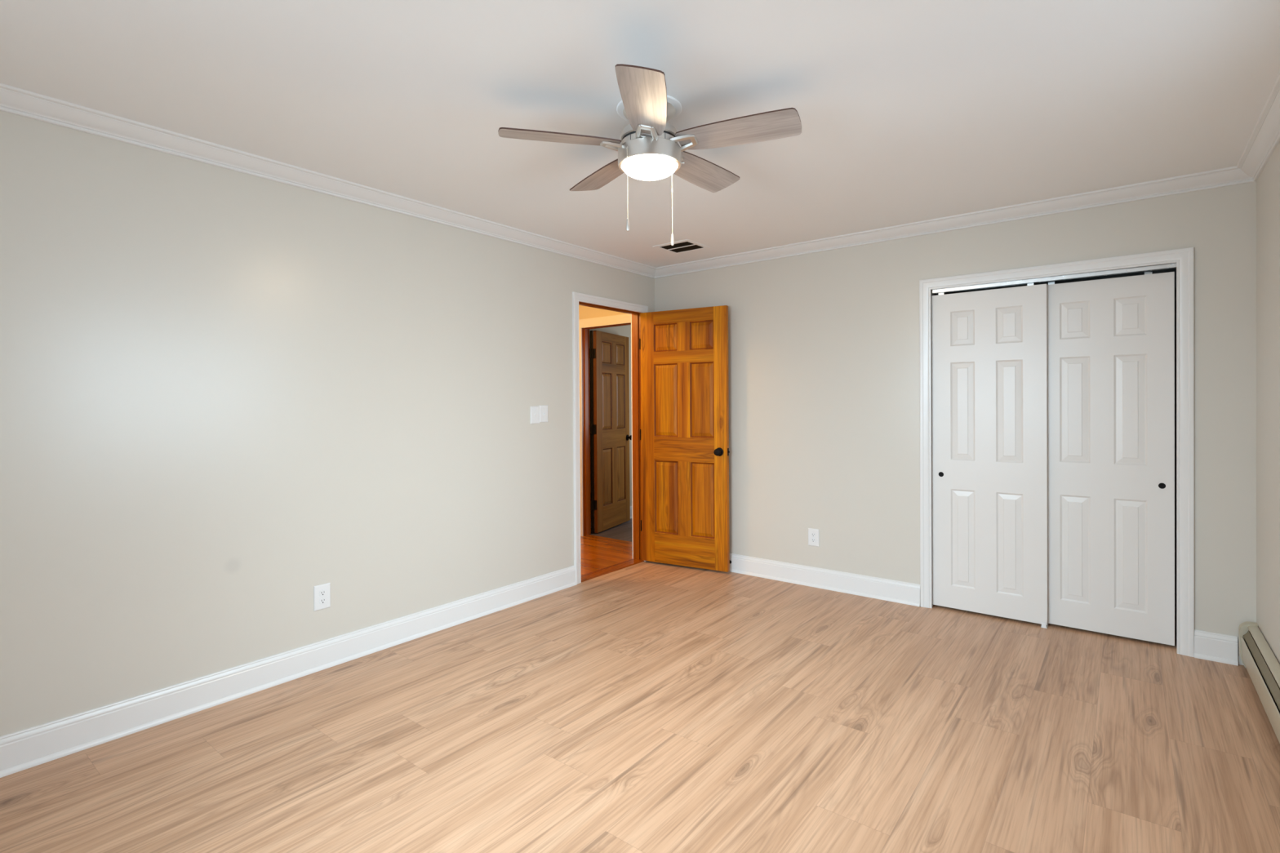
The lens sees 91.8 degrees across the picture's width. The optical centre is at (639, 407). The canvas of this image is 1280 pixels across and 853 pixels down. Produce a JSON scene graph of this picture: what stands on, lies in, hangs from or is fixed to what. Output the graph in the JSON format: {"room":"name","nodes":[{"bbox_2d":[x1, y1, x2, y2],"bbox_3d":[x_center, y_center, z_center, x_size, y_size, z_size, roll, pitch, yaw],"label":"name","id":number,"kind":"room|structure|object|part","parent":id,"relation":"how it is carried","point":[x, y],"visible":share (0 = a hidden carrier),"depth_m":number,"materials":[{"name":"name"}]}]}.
{"room":"empty bedroom","nodes":[
{"label":"empty bedroom","id":0,"kind":"room"},
{"bbox_2d":[0,111,654,736],"bbox_3d":[-1.385,0.075,3.406,0.115,2.420,4.750,0,0,38],"label":"wall","id":1,"kind":"structure","parent":0,"point":[227,396],"depth_m":2.77,"materials":[{"name":"beige paint"}]},
{"bbox_2d":[0,565,576,777],"bbox_3d":[-1.627,1.222,2.983,0.024,0.136,3.764,0,0,38],"label":"baseboard","id":2,"kind":"structure","parent":1,"relation":"attached to","point":[20,750],"depth_m":2.77,"materials":[{"name":"white paint"}]},
{"bbox_2d":[313,582,330,611],"bbox_3d":[-1.570,0.936,3.068,0.009,0.122,0.080,0,0,38],"label":"wall outlet","id":3,"kind":"object","parent":1,"relation":"attached to","point":[322,593],"visible":1,"depth_m":3.06,"materials":[{"name":"white plastic"}]},
{"bbox_2d":[319,597,326,604],"bbox_3d":[-1.567,0.955,3.067,0.003,0.027,0.034,0,0,38],"label":"receptacle","id":4,"kind":"object","parent":3,"relation":"attached to","point":[322,600],"depth_m":3.07,"materials":[{"name":"grey plastic"}]},
{"bbox_2d":[319,590,326,595],"bbox_3d":[-1.567,0.916,3.066,0.003,0.027,0.034,0,0,38],"label":"receptacle","id":5,"kind":"object","parent":3,"relation":"attached to","point":[322,593],"depth_m":3.07,"materials":[{"name":"grey plastic"}]},
{"bbox_2d":[0,83,656,278],"bbox_3d":[-1.317,-1.100,3.339,0.076,0.070,4.750,0,0,38],"label":"crown molding","id":6,"kind":"structure","parent":1,"relation":"attached to","point":[15,100],"depth_m":2.83,"materials":[{"name":"white paint"}]},
{"bbox_2d":[530,406,539,423],"bbox_3d":[-0.702,0.049,4.170,0.014,0.117,0.078,0,0,38],"label":"light switch","id":7,"kind":"object","parent":1,"relation":"attached to","point":[535,411],"visible":1,"depth_m":4.17,"materials":[{"name":"white plastic"}]},
{"bbox_2d":[538,404,547,422],"bbox_3d":[-0.654,0.042,4.232,0.014,0.117,0.078,0,0,38],"label":"light switch","id":8,"kind":"object","parent":1,"relation":"attached to","point":[543,408],"visible":1,"depth_m":4.22,"materials":[{"name":"white plastic"}]},
{"bbox_2d":[572,291,648,584],"bbox_3d":[-0.254,0.215,4.844,0.151,2.107,0.885,0,0,38],"label":"door frame","id":9,"kind":"structure","parent":1,"relation":"attached to","point":[576,297],"depth_m":4.96,"materials":[{"name":"white paint"}]},
{"bbox_2d":[639,305,729,572],"bbox_3d":[0.342,0.237,4.898,0.775,2.019,0.155,0,0,30],"label":"door","id":10,"kind":"structure","parent":9,"relation":"attached to","point":[684,431],"depth_m":4.87,"materials":[{"name":"brown wood"}]},
{"bbox_3d":[0.210,-0.560,4.966,0.215,0.225,0.035,0,0,30],"label":"raised panel","id":11,"kind":"part","parent":10,"relation":"part of","materials":[{"name":"brown wood"}]},
{"bbox_3d":[0.213,-0.059,4.969,0.215,0.587,0.035,0,0,30],"label":"raised panel","id":12,"kind":"part","parent":10,"relation":"part of","materials":[{"name":"brown wood"}]},
{"bbox_3d":[0.218,0.716,4.974,0.215,0.586,0.035,0,0,30],"label":"raised panel","id":13,"kind":"part","parent":10,"relation":"part of","materials":[{"name":"brown wood"}]},
{"bbox_3d":[0.483,-0.561,4.809,0.205,0.225,0.035,0,0,30],"label":"raised panel","id":14,"kind":"part","parent":10,"relation":"part of","materials":[{"name":"brown wood"}]},
{"bbox_3d":[0.486,-0.060,4.812,0.205,0.587,0.035,0,0,30],"label":"raised panel","id":15,"kind":"part","parent":10,"relation":"part of","materials":[{"name":"brown wood"}]},
{"bbox_3d":[0.491,0.716,4.817,0.205,0.586,0.035,0,0,30],"label":"raised panel","id":16,"kind":"part","parent":10,"relation":"part of","materials":[{"name":"brown wood"}]},
{"bbox_3d":[0.591,0.337,4.701,0.065,0.065,0.059,0,0,30],"label":"knob","id":17,"kind":"part","parent":10,"relation":"part of","materials":[{"name":"black metal"}]},
{"bbox_2d":[578,305,625,319],"bbox_3d":[-0.244,0.051,5.909,1.185,2.420,0.115,0,0,38],"label":"ceiling","id":18,"kind":"structure","parent":0,"point":[584,312],"depth_m":5.99,"materials":[{"name":"paint"}]},
{"bbox_2d":[578,313,631,536],"bbox_3d":[-0.239,0.198,5.895,0.922,2.126,0.133,0,0,38],"label":"door frame","id":19,"kind":"structure","parent":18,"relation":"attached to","point":[585,331],"depth_m":6.10,"materials":[{"name":"wood"}]},
{"bbox_2d":[580,518,632,575],"bbox_3d":[0.080,1.272,5.417,2.300,0.020,6.200,0,0,38],"label":"floor","id":20,"kind":"structure","parent":0,"point":[597,553],"depth_m":5.59,"materials":[{"name":"brown wood"}]},
{"bbox_2d":[589,324,631,506],"bbox_3d":[-0.872,0.054,6.150,0.100,2.420,6.200,0,0,38],"label":"wall","id":21,"kind":"structure","parent":0,"point":[624,331],"depth_m":7.00,"materials":[{"name":"paint"}]},
{"bbox_2d":[589,330,631,533],"bbox_3d":[-0.293,0.237,6.510,0.155,2.018,0.769,0,0,25],"label":"door","id":22,"kind":"structure","parent":21,"relation":"in","point":[610,504],"depth_m":6.43,"materials":[{"name":"brown wood"}]},
{"bbox_3d":[-0.355,-0.566,6.385,0.035,0.225,0.215,0,0,25],"label":"raised panel","id":23,"kind":"part","parent":22,"relation":"part of","materials":[{"name":"brown wood"}]},
{"bbox_3d":[-0.351,-0.065,6.388,0.035,0.587,0.215,0,0,25],"label":"raised panel","id":24,"kind":"part","parent":22,"relation":"part of","materials":[{"name":"brown wood"}]},
{"bbox_3d":[-0.346,0.711,6.393,0.035,0.586,0.215,0,0,25],"label":"raised panel","id":25,"kind":"part","parent":22,"relation":"part of","materials":[{"name":"brown wood"}]},
{"bbox_3d":[-0.222,-0.568,6.670,0.035,0.225,0.205,0,0,25],"label":"raised panel","id":26,"kind":"part","parent":22,"relation":"part of","materials":[{"name":"brown wood"}]},
{"bbox_3d":[-0.219,-0.067,6.674,0.035,0.587,0.205,0,0,25],"label":"raised panel","id":27,"kind":"part","parent":22,"relation":"part of","materials":[{"name":"brown wood"}]},
{"bbox_3d":[-0.214,0.708,6.679,0.035,0.586,0.205,0,0,25],"label":"raised panel","id":28,"kind":"part","parent":22,"relation":"part of","materials":[{"name":"brown wood"}]},
{"bbox_3d":[-0.111,0.328,6.790,0.059,0.065,0.065,0,0,25],"label":"knob","id":29,"kind":"part","parent":22,"relation":"part of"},
{"bbox_2d":[630,506,631,518],"bbox_3d":[0.221,1.180,7.439,0.024,0.136,2.844,0,0,38],"label":"baseboard","id":30,"kind":"structure","parent":21,"relation":"attached to","point":[630,506],"depth_m":7.02,"materials":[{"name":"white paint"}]},
{"bbox_2d":[0,560,1279,852],"bbox_3d":[0.325,1.290,2.554,3.624,0.020,5.500,0,0,38],"label":"floor","id":31,"kind":"structure","parent":0,"point":[647,706],"depth_m":2.35,"materials":[{"name":"brown wood"}]},
{"bbox_2d":[581,558,644,582],"bbox_3d":[-0.245,1.264,4.849,0.121,0.008,0.765,0,0,38],"label":"threshold","id":32,"kind":"object","parent":31,"relation":"on","point":[612,568],"visible":0.8,"depth_m":4.84,"materials":[{"name":"brown wood"}]},
{"bbox_2d":[1040,622,1048,628],"bbox_3d":[2.341,1.245,3.589,0.030,0.030,0.096,0,0,38],"label":"guide","id":33,"kind":"object","parent":31,"relation":"on","point":[1043,624],"visible":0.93,"depth_m":3.55,"materials":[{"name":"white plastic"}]},
{"bbox_2d":[0,0,1279,267],"bbox_3d":[0.077,-1.187,2.242,3.624,0.100,4.750,0,0,38],"label":"ceiling","id":34,"kind":"structure","parent":0,"point":[909,111],"depth_m":2.22,"materials":[{"name":"paint"}]},
{"bbox_2d":[497,63,801,245],"bbox_3d":[0.059,-0.888,2.391,1.096,0.499,1.056,0,0,38],"label":"ceiling fan","id":35,"kind":"object","parent":34,"relation":"hanging from","point":[649,149],"visible":1,"depth_m":2.26,"materials":[{"name":"paint"}]},
{"bbox_3d":[-0.293,-0.991,2.279,0.444,0.006,0.153,0,12,-13],"label":"blade","id":36,"kind":"part","parent":35,"relation":"part of","materials":[{"name":"brown wood"}]},
{"bbox_3d":[-0.147,-0.995,2.651,0.153,0.006,0.444,-15,8,-30],"label":"blade","id":37,"kind":"part","parent":35,"relation":"part of","materials":[{"name":"brown wood"}]},
{"bbox_3d":[-0.046,-0.823,2.274,0.003,0.262,0.003,0,0,16],"label":"pull chain","id":38,"kind":"part","parent":35,"relation":"part of","materials":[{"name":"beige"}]},
{"bbox_3d":[0.016,-0.991,2.025,0.153,0.006,0.444,12,1,5],"label":"blade","id":39,"kind":"part","parent":35,"relation":"part of","materials":[{"name":"brown wood"}]},
{"bbox_3d":[0.037,-0.901,2.365,0.208,0.042,0.208,0,0,38],"label":"lamp shade","id":40,"kind":"part","parent":35,"relation":"part of","materials":[{"name":"white glass"}]},
{"bbox_3d":[0.127,-0.812,2.450,0.005,0.251,0.005,0,0,38],"label":"pull chain","id":41,"kind":"part","parent":35,"relation":"part of","materials":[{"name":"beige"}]},
{"bbox_3d":[0.252,-0.997,2.627,0.153,0.006,0.444,-16,-10,40],"label":"blade","id":42,"kind":"part","parent":35,"relation":"part of","materials":[{"name":"grey wood"}]},
{"bbox_3d":[0.353,-0.995,2.240,0.444,0.006,0.153,0,-12,23],"label":"blade","id":43,"kind":"part","parent":35,"relation":"part of","materials":[{"name":"brown wood"}]},
{"bbox_2d":[653,239,711,254],"bbox_3d":[0.300,-1.151,4.451,0.300,0.004,0.302,0,0,38],"label":"ceiling vent","id":44,"kind":"object","parent":34,"relation":"in","point":[686,246],"visible":0.99,"depth_m":4.45,"materials":[{"name":"metal"}]},
{"bbox_2d":[654,181,1256,665],"bbox_3d":[1.590,0.051,4.162,3.858,2.420,0.115,0,0,38],"label":"wall","id":45,"kind":"structure","parent":0,"point":[824,346],"depth_m":4.06,"materials":[{"name":"beige paint"}]},
{"bbox_2d":[808,528,819,546],"bbox_3d":[1.224,0.916,4.380,0.080,0.122,0.009,0,0,38],"label":"wall outlet","id":46,"kind":"object","parent":45,"relation":"attached to","point":[813,534],"visible":1,"depth_m":4.38,"materials":[{"name":"white plastic"}]},
{"bbox_2d":[729,553,919,606],"bbox_3d":[0.953,1.194,4.588,2.098,0.136,0.024,0,0,38],"label":"baseboard","id":47,"kind":"structure","parent":45,"relation":"attached to","point":[891,590],"depth_m":4.30,"materials":[{"name":"white paint"}]},
{"bbox_2d":[654,165,1254,278],"bbox_3d":[1.522,-1.123,4.081,3.624,0.070,0.076,0,0,38],"label":"crown molding","id":48,"kind":"structure","parent":45,"relation":"attached to","point":[1232,175],"depth_m":3.66,"materials":[{"name":"white paint"}]},
{"bbox_2d":[932,262,1176,293],"bbox_3d":[2.323,-0.731,3.576,1.162,0.020,0.096,0,0,38],"label":"door track","id":49,"kind":"object","parent":45,"relation":"attached to","point":[1167,266],"visible":1,"depth_m":3.50,"materials":[{"name":"silver metal"}]},
{"bbox_2d":[931,282,1048,625],"bbox_3d":[2.093,0.255,3.744,0.608,1.978,0.036,0,0,38],"label":"door","id":50,"kind":"structure","parent":49,"relation":"hanging from","point":[989,347],"depth_m":3.71,"materials":[{"name":"white paint"}]},
{"bbox_3d":[1.887,0.418,3.889,0.030,0.030,0.006,0,0,38],"label":"finger pull","id":51,"kind":"part","parent":50,"relation":"part of","materials":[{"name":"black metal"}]},
{"bbox_3d":[1.987,-0.488,3.820,0.135,0.214,0.034,0,0,38],"label":"raised panel","id":52,"kind":"part","parent":50,"relation":"part of","materials":[{"name":"white paint"}]},
{"bbox_3d":[1.991,0.021,3.823,0.135,0.604,0.034,0,0,38],"label":"raised panel","id":53,"kind":"part","parent":50,"relation":"part of","materials":[{"name":"white paint"}]},
{"bbox_3d":[1.996,0.805,3.828,0.135,0.602,0.034,0,0,38],"label":"raised panel","id":54,"kind":"part","parent":50,"relation":"part of","materials":[{"name":"white paint"}]},
{"bbox_3d":[2.183,-0.488,3.666,0.138,0.214,0.034,0,0,38],"label":"raised panel","id":55,"kind":"part","parent":50,"relation":"part of","materials":[{"name":"white paint"}]},
{"bbox_3d":[2.186,0.021,3.670,0.138,0.604,0.034,0,0,38],"label":"raised panel","id":56,"kind":"part","parent":50,"relation":"part of","materials":[{"name":"white paint"}]},
{"bbox_3d":[2.191,0.805,3.675,0.138,0.602,0.034,0,0,38],"label":"raised panel","id":57,"kind":"part","parent":50,"relation":"part of","materials":[{"name":"white paint"}]},
{"bbox_2d":[1047,270,1174,645],"bbox_3d":[2.556,0.254,3.431,0.605,1.978,0.036,0,0,38],"label":"door","id":58,"kind":"structure","parent":49,"relation":"hanging from","point":[1111,341],"depth_m":3.39,"materials":[{"name":"white paint"}]},
{"bbox_3d":[2.455,-0.492,3.503,0.141,0.208,0.034,0,0,38],"label":"raised panel","id":59,"kind":"part","parent":58,"relation":"part of","materials":[{"name":"white paint"}]},
{"bbox_3d":[2.458,0.011,3.507,0.141,0.596,0.034,0,0,38],"label":"raised panel","id":60,"kind":"part","parent":58,"relation":"part of","materials":[{"name":"white paint"}]},
{"bbox_3d":[2.463,0.796,3.512,0.141,0.602,0.034,0,0,38],"label":"raised panel","id":61,"kind":"part","parent":58,"relation":"part of","materials":[{"name":"white paint"}]},
{"bbox_3d":[2.647,-0.492,3.352,0.141,0.208,0.034,0,0,38],"label":"raised panel","id":62,"kind":"part","parent":58,"relation":"part of","materials":[{"name":"white paint"}]},
{"bbox_3d":[2.651,0.011,3.355,0.141,0.596,0.034,0,0,38],"label":"raised panel","id":63,"kind":"part","parent":58,"relation":"part of","materials":[{"name":"white paint"}]},
{"bbox_3d":[2.656,0.796,3.360,0.141,0.602,0.034,0,0,38],"label":"raised panel","id":64,"kind":"part","parent":58,"relation":"part of","materials":[{"name":"white paint"}]},
{"bbox_3d":[2.746,0.411,3.264,0.030,0.030,0.006,0,0,38],"label":"finger pull","id":65,"kind":"part","parent":58,"relation":"part of","materials":[{"name":"black metal"}]},
{"bbox_2d":[919,247,1194,657],"bbox_3d":[2.321,0.226,3.578,1.298,2.067,0.133,0,0,38],"label":"door frame","id":66,"kind":"structure","parent":45,"relation":"attached to","point":[1184,258],"depth_m":3.17,"materials":[{"name":"white paint"}]},
{"bbox_2d":[1194,629,1238,666],"bbox_3d":[2.863,1.192,3.087,0.160,0.136,0.024,0,0,38],"label":"baseboard","id":67,"kind":"structure","parent":45,"relation":"attached to","point":[1208,646],"depth_m":3.08,"materials":[{"name":"white paint"}]},
{"bbox_2d":[934,266,1176,614],"bbox_3d":[2.570,0.046,3.894,1.380,2.420,0.675,0,0,38],"label":"wall","id":68,"kind":"structure","parent":0,"point":[1169,269],"depth_m":3.76,"materials":[{"name":"paint"}]},
{"bbox_2d":[1256,141,1279,664],"bbox_3d":[1.565,0.071,1.088,0.140,2.420,4.750,0,0,38],"label":"wall","id":69,"kind":"structure","parent":0,"point":[1268,184],"depth_m":2.73,"materials":[{"name":"beige paint"}]},
{"bbox_2d":[1236,73,1279,181],"bbox_3d":[1.472,-1.104,1.147,0.076,0.070,4.750,0,0,38],"label":"crown molding","id":70,"kind":"structure","parent":69,"relation":"attached to","point":[1264,138],"depth_m":2.59,"materials":[{"name":"white paint"}]},
{"bbox_2d":[1238,621,1279,743],"bbox_3d":[1.933,1.157,1.720,0.064,0.214,3.278,0,0,38],"label":"baseboard heater","id":71,"kind":"object","parent":69,"relation":"attached to","point":[1263,668],"visible":1,"depth_m":2.61,"materials":[{"name":"beige metal"}]}
]}

